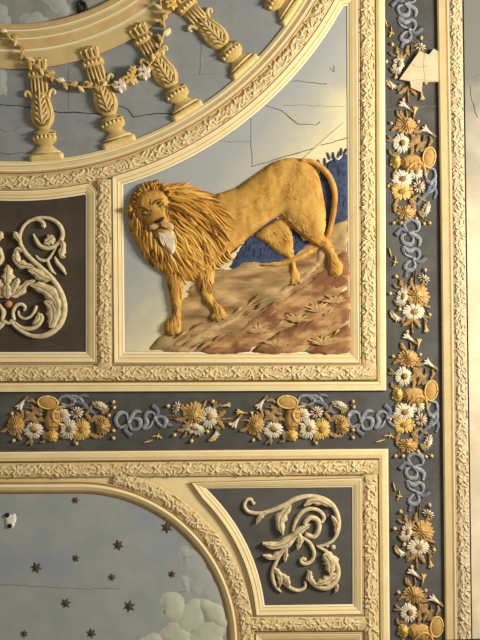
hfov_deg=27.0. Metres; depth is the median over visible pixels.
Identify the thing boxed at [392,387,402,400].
marigold
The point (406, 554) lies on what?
leaf sprig
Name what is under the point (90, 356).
trim
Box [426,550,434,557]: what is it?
leaf sprig
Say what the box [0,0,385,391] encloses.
trim
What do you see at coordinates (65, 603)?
star
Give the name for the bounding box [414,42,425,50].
daisy
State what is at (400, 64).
daisy
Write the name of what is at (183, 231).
lion
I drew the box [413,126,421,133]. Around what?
leaf sprig
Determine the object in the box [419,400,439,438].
ribbon
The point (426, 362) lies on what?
lily
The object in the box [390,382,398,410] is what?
leaf sprig
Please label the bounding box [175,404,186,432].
leaf sprig
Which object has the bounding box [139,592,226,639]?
cloud
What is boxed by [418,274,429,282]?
daisy
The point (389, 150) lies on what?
leaf sprig
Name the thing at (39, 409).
leaf sprig
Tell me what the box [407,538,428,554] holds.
daisy
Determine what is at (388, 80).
lily
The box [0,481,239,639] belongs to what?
trim
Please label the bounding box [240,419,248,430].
leaf sprig
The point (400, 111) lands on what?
leaf sprig
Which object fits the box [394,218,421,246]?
ribbon bow
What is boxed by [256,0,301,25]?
baluster
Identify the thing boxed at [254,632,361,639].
trim
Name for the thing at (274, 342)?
grass tuft
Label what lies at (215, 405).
leaf sprig
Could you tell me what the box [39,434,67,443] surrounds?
leaf sprig
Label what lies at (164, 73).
baluster
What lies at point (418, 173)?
daisy
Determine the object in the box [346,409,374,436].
ribbon bow
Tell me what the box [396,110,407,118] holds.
leaf sprig
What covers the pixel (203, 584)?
cloud
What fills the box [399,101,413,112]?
lily
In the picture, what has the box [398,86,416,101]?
leaf sprig
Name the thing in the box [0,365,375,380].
carved band
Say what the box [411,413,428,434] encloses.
leaf sprig
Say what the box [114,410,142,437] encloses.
ribbon bow
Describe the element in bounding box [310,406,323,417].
daisy
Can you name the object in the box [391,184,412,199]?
daisy
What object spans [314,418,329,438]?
daisy
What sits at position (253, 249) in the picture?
bush
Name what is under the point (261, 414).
leaf sprig
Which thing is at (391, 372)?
leaf sprig
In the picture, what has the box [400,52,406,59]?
leaf sprig
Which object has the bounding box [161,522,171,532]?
star
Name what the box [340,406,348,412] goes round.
leaf sprig
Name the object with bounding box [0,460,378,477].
carved band
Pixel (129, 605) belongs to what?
star
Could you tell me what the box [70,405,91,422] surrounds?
leaf sprig
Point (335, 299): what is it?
grass tuft
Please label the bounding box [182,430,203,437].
leaf sprig
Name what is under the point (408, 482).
ribbon bow
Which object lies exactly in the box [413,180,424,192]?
daisy
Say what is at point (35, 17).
cloud
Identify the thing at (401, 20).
ribbon bow
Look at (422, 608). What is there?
leaf sprig
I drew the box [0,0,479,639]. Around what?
ceiling
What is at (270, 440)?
leaf sprig
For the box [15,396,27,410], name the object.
lily
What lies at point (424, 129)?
lily
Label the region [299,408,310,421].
daisy
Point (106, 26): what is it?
rail
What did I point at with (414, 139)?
leaf sprig
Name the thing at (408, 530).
daisy
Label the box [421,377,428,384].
leaf sprig
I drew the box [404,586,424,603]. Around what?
marigold
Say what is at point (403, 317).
leaf sprig
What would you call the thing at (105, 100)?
baluster
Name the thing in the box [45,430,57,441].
marigold
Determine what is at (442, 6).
trim
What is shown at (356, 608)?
trim
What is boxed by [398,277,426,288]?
leaf sprig
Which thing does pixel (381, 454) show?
trim
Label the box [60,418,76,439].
daisy
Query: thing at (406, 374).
daisy
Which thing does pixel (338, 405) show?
daisy
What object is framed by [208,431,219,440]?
lily
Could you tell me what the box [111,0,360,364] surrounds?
trim
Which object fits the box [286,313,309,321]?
grass tuft
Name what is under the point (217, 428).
leaf sprig
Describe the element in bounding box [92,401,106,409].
daisy
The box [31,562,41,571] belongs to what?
star
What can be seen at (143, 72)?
garland
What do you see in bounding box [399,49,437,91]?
plaster patch
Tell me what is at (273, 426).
daisy
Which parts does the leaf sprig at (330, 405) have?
blade, blade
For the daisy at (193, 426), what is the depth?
5.99 m
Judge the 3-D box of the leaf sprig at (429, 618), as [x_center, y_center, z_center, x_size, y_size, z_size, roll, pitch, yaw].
[1.143,1.785,5.997,0.054,0.011,0.045,-40,-90,0]
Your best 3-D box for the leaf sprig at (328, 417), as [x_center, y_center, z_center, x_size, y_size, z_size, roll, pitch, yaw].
[0.565,0.631,5.997,0.096,0.011,0.164,-9,-90,0]
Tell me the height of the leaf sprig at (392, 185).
0.011 m
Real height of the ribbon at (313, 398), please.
0.018 m
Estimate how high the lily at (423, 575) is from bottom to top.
0.013 m
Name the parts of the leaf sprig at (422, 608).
blade, blade, blade, blade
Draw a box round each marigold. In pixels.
[7,415,24,435]
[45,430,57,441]
[95,415,110,435]
[183,401,205,423]
[247,414,264,434]
[284,430,297,441]
[335,415,350,434]
[390,154,400,167]
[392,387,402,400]
[396,116,416,133]
[396,205,415,219]
[397,624,408,636]
[398,350,418,367]
[398,438,417,452]
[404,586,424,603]
[407,285,429,307]
[411,520,434,542]
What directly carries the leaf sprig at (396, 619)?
attached to the ceiling
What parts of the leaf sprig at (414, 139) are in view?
blade, blade, blade, blade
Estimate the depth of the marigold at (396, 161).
5.99 m
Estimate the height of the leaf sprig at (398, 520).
0.011 m
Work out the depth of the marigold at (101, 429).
5.99 m
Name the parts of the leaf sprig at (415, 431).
blade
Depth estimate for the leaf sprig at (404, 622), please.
5.99 m
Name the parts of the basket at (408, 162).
handle, lid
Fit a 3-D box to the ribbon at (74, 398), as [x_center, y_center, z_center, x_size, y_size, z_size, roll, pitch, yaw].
[-0.967,0.488,5.993,0.245,0.018,0.106,18,-90,0]
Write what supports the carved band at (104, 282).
attached to the ceiling
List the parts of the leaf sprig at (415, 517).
blade, blade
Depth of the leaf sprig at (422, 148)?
5.99 m
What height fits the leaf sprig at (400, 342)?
0.011 m
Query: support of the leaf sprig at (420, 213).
attached to the ceiling
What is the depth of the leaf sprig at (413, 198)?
5.99 m
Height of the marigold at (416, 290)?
0.028 m
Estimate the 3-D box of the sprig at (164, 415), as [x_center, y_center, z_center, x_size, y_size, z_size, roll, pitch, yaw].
[-0.414,0.583,5.997,0.107,0.011,0.021,6,-90,0]
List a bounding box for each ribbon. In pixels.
[58,394,95,414]
[297,393,335,413]
[417,167,437,205]
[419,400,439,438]
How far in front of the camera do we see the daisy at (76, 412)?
5.99 m
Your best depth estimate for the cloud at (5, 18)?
5.99 m
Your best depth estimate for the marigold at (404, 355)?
5.99 m
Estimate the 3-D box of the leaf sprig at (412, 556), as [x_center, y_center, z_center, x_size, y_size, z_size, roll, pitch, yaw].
[1.060,1.438,5.997,0.099,0.011,0.091,39,-90,0]
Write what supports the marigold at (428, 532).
attached to the ceiling
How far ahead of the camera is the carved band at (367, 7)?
5.98 m
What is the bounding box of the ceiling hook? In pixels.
[76,0,86,13]
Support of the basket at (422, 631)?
attached to the ceiling
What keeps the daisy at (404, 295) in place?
attached to the ceiling
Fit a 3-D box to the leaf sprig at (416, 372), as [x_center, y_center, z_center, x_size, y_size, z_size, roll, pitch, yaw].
[1.050,0.344,5.997,0.142,0.011,0.107,-43,-90,0]
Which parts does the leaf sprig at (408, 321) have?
blade, blade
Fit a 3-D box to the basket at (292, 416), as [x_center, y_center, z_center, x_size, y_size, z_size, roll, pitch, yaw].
[0.309,0.558,5.987,0.176,0.032,0.217,0,-90,0]
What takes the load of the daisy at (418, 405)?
attached to the ceiling
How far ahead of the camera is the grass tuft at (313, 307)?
5.97 m
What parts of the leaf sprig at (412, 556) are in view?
blade, blade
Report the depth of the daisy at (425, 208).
5.99 m
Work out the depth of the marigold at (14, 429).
5.99 m
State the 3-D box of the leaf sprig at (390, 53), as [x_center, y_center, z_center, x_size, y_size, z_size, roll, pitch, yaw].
[0.918,-1.540,5.997,0.048,0.011,0.142,-7,-90,0]
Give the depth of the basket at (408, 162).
5.99 m
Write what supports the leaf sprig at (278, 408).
attached to the ceiling
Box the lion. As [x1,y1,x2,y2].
[126,158,342,335]
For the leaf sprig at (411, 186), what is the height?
0.011 m
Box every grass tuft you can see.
[248,324,269,332]
[263,338,287,345]
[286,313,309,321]
[305,302,331,311]
[309,335,336,344]
[321,295,346,302]
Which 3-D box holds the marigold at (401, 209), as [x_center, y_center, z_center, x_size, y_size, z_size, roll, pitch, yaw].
[0.997,-0.644,5.989,0.121,0.028,0.093,0,-90,0]
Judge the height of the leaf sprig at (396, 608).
0.011 m
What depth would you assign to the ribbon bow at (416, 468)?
5.99 m
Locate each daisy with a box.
[24,422,43,438]
[60,408,70,421]
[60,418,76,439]
[71,407,83,417]
[74,418,90,439]
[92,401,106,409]
[172,401,180,413]
[185,423,205,434]
[200,406,217,428]
[263,422,282,438]
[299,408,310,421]
[300,418,316,439]
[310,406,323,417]
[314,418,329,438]
[331,401,346,409]
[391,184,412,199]
[392,55,404,74]
[392,133,408,152]
[392,170,412,186]
[394,403,414,419]
[394,417,415,432]
[395,366,410,385]
[396,287,407,307]
[400,603,416,621]
[401,523,412,542]
[403,302,424,320]
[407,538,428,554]
[410,169,422,179]
[412,402,424,413]
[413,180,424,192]
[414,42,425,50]
[415,413,426,425]
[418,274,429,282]
[421,201,430,216]
[422,509,433,517]
[423,434,432,449]
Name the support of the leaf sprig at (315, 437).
attached to the ceiling
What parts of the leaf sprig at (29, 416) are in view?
blade, blade, blade, blade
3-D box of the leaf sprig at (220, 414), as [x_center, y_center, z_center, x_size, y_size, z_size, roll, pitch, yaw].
[-0.104,0.593,5.997,0.091,0.011,0.099,39,-90,0]
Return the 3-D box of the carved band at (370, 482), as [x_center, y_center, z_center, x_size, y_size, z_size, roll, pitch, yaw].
[0.787,1.602,5.987,0.089,0.031,1.356,-1,-90,0]
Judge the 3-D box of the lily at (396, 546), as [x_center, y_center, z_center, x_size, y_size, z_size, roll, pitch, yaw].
[0.951,1.386,5.996,0.085,0.013,0.036,44,-90,0]
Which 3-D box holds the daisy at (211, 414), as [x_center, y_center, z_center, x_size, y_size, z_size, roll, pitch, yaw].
[-0.182,0.585,5.992,0.113,0.022,0.135,0,-90,0]
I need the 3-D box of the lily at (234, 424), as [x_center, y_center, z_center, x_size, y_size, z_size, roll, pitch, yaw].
[-0.013,0.608,5.996,0.044,0.013,0.104,45,-90,0]
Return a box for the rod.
[304,122,344,157]
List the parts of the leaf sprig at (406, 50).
blade, blade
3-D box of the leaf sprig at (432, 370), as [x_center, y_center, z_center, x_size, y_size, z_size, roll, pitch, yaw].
[1.132,0.340,5.997,0.065,0.011,0.102,18,-90,0]
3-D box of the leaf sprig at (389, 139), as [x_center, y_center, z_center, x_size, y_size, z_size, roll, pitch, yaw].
[0.901,-1.082,5.997,0.055,0.011,0.039,26,-90,0]
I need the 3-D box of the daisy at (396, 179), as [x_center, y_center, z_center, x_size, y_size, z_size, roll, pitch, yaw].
[0.974,-0.848,5.992,0.131,0.022,0.108,0,-90,0]
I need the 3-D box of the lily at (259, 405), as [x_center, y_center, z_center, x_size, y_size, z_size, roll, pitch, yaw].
[0.127,0.490,5.996,0.044,0.013,0.104,29,-90,0]
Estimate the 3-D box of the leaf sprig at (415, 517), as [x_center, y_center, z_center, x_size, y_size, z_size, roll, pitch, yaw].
[1.061,1.185,5.997,0.172,0.011,0.068,-7,-90,0]
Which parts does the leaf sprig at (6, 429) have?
blade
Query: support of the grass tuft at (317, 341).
attached to the rocky hillside
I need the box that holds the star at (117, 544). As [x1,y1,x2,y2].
[113,540,123,549]
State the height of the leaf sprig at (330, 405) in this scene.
0.011 m
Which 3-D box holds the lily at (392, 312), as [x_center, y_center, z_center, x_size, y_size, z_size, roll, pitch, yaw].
[0.924,-0.024,5.996,0.085,0.013,0.036,44,-90,0]
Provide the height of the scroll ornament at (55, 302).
0.042 m
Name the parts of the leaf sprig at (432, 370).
blade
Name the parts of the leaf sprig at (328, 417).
blade, blade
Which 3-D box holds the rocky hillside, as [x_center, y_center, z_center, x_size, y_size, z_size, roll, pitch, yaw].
[0.041,-0.198,5.988,1.279,0.029,0.889,0,-90,0]
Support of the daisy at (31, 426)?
attached to the ceiling
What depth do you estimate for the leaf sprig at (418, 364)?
5.99 m
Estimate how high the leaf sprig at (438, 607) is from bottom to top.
0.011 m
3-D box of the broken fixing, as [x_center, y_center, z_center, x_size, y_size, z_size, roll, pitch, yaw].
[-1.374,1.205,5.994,0.073,0.017,0.098,0,-90,0]
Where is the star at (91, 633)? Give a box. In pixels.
[86,628,95,637]
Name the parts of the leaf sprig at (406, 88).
blade, blade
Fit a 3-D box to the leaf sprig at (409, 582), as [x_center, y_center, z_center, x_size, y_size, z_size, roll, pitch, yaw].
[0.995,1.625,5.997,0.046,0.011,0.138,23,-90,0]
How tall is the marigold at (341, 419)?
0.028 m
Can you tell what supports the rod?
attached to the ceiling
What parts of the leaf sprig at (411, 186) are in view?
blade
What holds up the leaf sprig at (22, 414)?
attached to the ceiling
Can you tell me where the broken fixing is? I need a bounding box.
[5,513,16,528]
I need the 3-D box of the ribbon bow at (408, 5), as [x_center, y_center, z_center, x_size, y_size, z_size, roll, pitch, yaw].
[0.983,-1.901,5.993,0.171,0.018,0.175,0,-90,0]
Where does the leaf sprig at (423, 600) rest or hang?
attached to the ceiling
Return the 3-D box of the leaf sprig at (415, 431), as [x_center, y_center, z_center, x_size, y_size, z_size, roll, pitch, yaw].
[1.007,0.703,5.997,0.164,0.011,0.096,-9,-90,0]
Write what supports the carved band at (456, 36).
attached to the ceiling
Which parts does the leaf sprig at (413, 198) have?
blade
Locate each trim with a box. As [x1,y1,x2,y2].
[0,0,317,175]
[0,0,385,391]
[0,182,96,363]
[0,448,389,639]
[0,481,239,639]
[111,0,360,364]
[189,476,363,616]
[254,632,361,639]
[436,0,457,639]
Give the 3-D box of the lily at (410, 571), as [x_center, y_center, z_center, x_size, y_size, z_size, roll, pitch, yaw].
[1.045,1.529,5.996,0.104,0.013,0.044,45,-90,0]
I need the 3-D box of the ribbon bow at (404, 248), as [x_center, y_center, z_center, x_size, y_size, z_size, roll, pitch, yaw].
[1.048,-0.350,5.993,0.159,0.018,0.190,0,-90,0]
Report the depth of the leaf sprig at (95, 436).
5.99 m
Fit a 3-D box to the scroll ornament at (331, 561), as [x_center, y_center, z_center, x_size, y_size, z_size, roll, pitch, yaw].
[0.314,1.339,5.984,0.596,0.037,0.599,0,-90,0]
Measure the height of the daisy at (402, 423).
0.022 m
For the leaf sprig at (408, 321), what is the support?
attached to the ceiling
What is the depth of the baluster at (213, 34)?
5.97 m
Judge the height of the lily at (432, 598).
0.013 m
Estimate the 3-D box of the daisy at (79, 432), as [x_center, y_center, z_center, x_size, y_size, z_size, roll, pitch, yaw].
[-0.947,0.655,5.992,0.101,0.022,0.134,0,-90,0]
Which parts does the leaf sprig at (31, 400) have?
blade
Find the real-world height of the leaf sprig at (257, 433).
0.011 m
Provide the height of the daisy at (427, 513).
0.022 m
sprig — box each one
[0,427,21,439]
[16,409,24,417]
[24,405,45,423]
[25,398,38,411]
[26,438,33,445]
[34,405,42,411]
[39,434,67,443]
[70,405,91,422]
[85,413,102,438]
[101,407,108,413]
[164,415,179,419]
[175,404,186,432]
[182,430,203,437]
[212,401,220,408]
[213,425,220,431]
[216,410,231,428]
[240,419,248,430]
[240,427,260,439]
[256,409,263,417]
[264,405,285,422]
[265,437,272,444]
[266,398,278,411]
[274,404,281,411]
[279,434,306,442]
[310,404,331,422]
[313,434,318,442]
[325,414,342,438]
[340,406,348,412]
[386,135,393,142]
[388,149,396,176]
[388,368,395,375]
[389,52,397,73]
[389,183,397,187]
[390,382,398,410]
[391,110,403,130]
[392,195,417,212]
[393,284,401,305]
[393,343,405,363]
[394,45,421,56]
[394,427,419,445]
[394,604,401,611]
[395,83,401,90]
[395,618,404,639]
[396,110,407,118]
[397,519,406,541]
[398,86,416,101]
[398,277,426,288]
[398,579,411,599]
[399,315,405,322]
[399,619,407,625]
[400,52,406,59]
[400,342,411,350]
[402,318,420,333]
[403,512,430,523]
[403,550,409,557]
[404,284,410,291]
[404,577,415,586]
[406,553,424,569]
[408,134,425,154]
[409,180,426,201]
[410,367,427,388]
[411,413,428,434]
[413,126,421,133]
[415,359,423,366]
[415,603,433,624]
[418,210,423,218]
[419,136,432,149]
[419,144,426,151]
[420,443,427,451]
[421,369,434,382]
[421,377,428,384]
[421,595,429,602]
[422,314,430,322]
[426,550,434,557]
[427,604,439,617]
[427,613,434,620]
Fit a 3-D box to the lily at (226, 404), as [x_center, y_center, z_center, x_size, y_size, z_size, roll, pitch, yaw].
[-0.092,0.508,5.996,0.075,0.013,0.033,0,-90,0]
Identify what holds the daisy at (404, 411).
attached to the ceiling
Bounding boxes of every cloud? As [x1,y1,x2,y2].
[0,3,11,23]
[0,69,7,95]
[19,12,49,23]
[44,0,70,16]
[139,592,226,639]
[177,546,223,606]
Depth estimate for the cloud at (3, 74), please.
6.00 m
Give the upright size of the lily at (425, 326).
0.013 m
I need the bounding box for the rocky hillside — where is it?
[149,218,351,354]
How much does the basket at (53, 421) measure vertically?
0.032 m
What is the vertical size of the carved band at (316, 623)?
0.031 m
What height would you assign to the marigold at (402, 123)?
0.028 m
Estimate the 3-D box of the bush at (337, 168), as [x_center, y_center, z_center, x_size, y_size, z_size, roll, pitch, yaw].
[0.550,-0.744,5.997,0.213,0.011,0.576,0,-90,0]
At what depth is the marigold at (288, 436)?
5.99 m
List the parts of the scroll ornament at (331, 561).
scroll stem, scroll stem, scroll stem, scroll stem, scroll stem, scroll stem, scroll stem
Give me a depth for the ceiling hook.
5.98 m
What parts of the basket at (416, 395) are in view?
handle, lid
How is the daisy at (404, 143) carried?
attached to the ceiling
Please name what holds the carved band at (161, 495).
attached to the ceiling
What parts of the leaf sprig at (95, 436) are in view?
blade, blade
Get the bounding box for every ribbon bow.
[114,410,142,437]
[142,404,172,429]
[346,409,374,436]
[374,404,399,429]
[390,0,417,17]
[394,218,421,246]
[397,17,423,47]
[398,452,425,480]
[401,246,426,276]
[405,480,430,510]
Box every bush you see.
[229,218,308,268]
[318,148,347,231]
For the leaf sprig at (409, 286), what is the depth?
5.99 m
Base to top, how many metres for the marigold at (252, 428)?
0.028 m
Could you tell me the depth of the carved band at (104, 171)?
5.98 m
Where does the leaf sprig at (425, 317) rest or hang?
attached to the ceiling
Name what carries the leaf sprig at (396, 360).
attached to the ceiling
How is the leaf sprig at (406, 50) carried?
attached to the ceiling
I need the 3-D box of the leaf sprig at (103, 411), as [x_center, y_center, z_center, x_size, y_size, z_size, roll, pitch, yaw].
[-0.814,0.540,5.997,0.045,0.011,0.054,34,-90,0]
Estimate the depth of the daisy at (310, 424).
5.99 m
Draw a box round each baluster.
[24,57,63,161]
[79,45,135,149]
[129,22,202,121]
[176,0,258,79]
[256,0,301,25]
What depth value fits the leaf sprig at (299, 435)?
5.99 m
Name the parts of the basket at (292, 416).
lid, handle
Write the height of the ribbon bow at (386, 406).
0.018 m
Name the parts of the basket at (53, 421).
lid, handle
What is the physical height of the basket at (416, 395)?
0.032 m
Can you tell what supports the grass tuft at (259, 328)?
attached to the rocky hillside
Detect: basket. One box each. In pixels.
[37,396,66,430]
[277,395,305,430]
[400,147,435,175]
[402,380,437,408]
[408,616,443,639]
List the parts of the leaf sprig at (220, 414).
blade, blade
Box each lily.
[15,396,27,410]
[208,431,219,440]
[218,402,230,406]
[231,414,242,428]
[236,409,248,413]
[255,395,267,409]
[386,77,395,88]
[390,310,400,321]
[394,545,404,556]
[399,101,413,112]
[403,333,417,344]
[407,569,421,579]
[412,106,417,117]
[416,338,421,350]
[421,573,425,585]
[422,124,435,137]
[423,358,437,370]
[424,321,428,332]
[428,556,433,567]
[429,594,443,606]
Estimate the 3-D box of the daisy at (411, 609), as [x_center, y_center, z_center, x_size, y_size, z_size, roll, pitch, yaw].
[1.010,1.754,5.992,0.103,0.022,0.122,0,-90,0]
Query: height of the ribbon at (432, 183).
0.018 m
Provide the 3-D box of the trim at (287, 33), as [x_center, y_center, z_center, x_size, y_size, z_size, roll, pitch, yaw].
[-0.826,-1.398,5.986,3.370,0.028,0.904,-19,-90,0]
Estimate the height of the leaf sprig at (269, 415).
0.011 m
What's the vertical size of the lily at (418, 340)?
0.013 m
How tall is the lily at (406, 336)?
0.013 m
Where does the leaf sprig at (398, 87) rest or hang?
attached to the ceiling
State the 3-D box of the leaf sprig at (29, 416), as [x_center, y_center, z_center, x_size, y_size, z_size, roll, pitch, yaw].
[-1.232,0.591,5.997,0.107,0.011,0.142,-43,-90,0]
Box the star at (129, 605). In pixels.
[124,600,134,611]
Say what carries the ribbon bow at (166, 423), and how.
attached to the ceiling
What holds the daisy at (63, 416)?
attached to the ceiling
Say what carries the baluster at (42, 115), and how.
attached to the ceiling
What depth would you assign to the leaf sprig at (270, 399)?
5.99 m
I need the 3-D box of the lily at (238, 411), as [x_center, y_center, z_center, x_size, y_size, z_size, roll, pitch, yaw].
[0.014,0.551,5.996,0.075,0.013,0.033,0,-90,0]
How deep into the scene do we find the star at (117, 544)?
5.99 m
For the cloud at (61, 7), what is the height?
0.006 m
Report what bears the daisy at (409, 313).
attached to the ceiling
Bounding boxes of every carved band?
[0,0,332,188]
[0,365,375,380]
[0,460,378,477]
[97,179,111,367]
[113,474,253,639]
[250,616,365,630]
[360,0,375,367]
[363,474,378,639]
[450,0,470,638]
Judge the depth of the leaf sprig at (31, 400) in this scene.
5.99 m
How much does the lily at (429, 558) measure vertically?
0.013 m
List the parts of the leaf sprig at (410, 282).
blade, blade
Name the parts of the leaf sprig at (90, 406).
blade, blade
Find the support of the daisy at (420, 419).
attached to the ceiling
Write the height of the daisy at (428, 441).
0.022 m
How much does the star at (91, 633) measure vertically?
0.012 m
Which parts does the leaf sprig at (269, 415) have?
blade, blade, blade, blade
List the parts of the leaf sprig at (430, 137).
blade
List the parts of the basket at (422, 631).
handle, lid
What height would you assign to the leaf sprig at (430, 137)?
0.011 m
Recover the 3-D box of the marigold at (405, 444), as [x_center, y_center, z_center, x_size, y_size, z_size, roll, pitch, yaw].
[1.009,0.754,5.989,0.121,0.028,0.093,0,-90,0]
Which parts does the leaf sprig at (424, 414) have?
blade, blade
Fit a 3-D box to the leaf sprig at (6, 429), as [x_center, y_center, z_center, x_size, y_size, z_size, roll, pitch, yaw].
[-1.367,0.679,5.997,0.138,0.011,0.046,23,-90,0]
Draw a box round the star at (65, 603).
[61,599,70,607]
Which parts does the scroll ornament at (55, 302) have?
scroll stem, scroll stem, scroll stem, scroll stem, scroll stem, scroll stem, scroll stem, scroll stem, scroll stem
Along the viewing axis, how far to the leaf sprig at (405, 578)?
5.99 m
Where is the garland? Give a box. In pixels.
[0,0,177,92]
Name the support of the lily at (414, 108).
attached to the ceiling
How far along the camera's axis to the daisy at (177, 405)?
5.99 m
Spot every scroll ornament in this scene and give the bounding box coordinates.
[0,216,67,338]
[243,494,340,592]
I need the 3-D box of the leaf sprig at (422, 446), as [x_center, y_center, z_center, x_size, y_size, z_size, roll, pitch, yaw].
[1.101,0.761,5.997,0.054,0.011,0.045,34,-90,0]
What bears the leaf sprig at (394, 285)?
attached to the ceiling
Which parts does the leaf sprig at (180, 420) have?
blade, blade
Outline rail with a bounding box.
[0,0,173,69]
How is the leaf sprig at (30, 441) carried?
attached to the ceiling
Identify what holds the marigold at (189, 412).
attached to the ceiling
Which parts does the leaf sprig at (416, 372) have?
blade, blade, blade, blade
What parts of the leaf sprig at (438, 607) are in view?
blade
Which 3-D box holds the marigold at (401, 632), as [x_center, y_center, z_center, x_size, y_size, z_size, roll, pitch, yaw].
[0.978,1.861,5.989,0.072,0.028,0.088,0,-90,0]

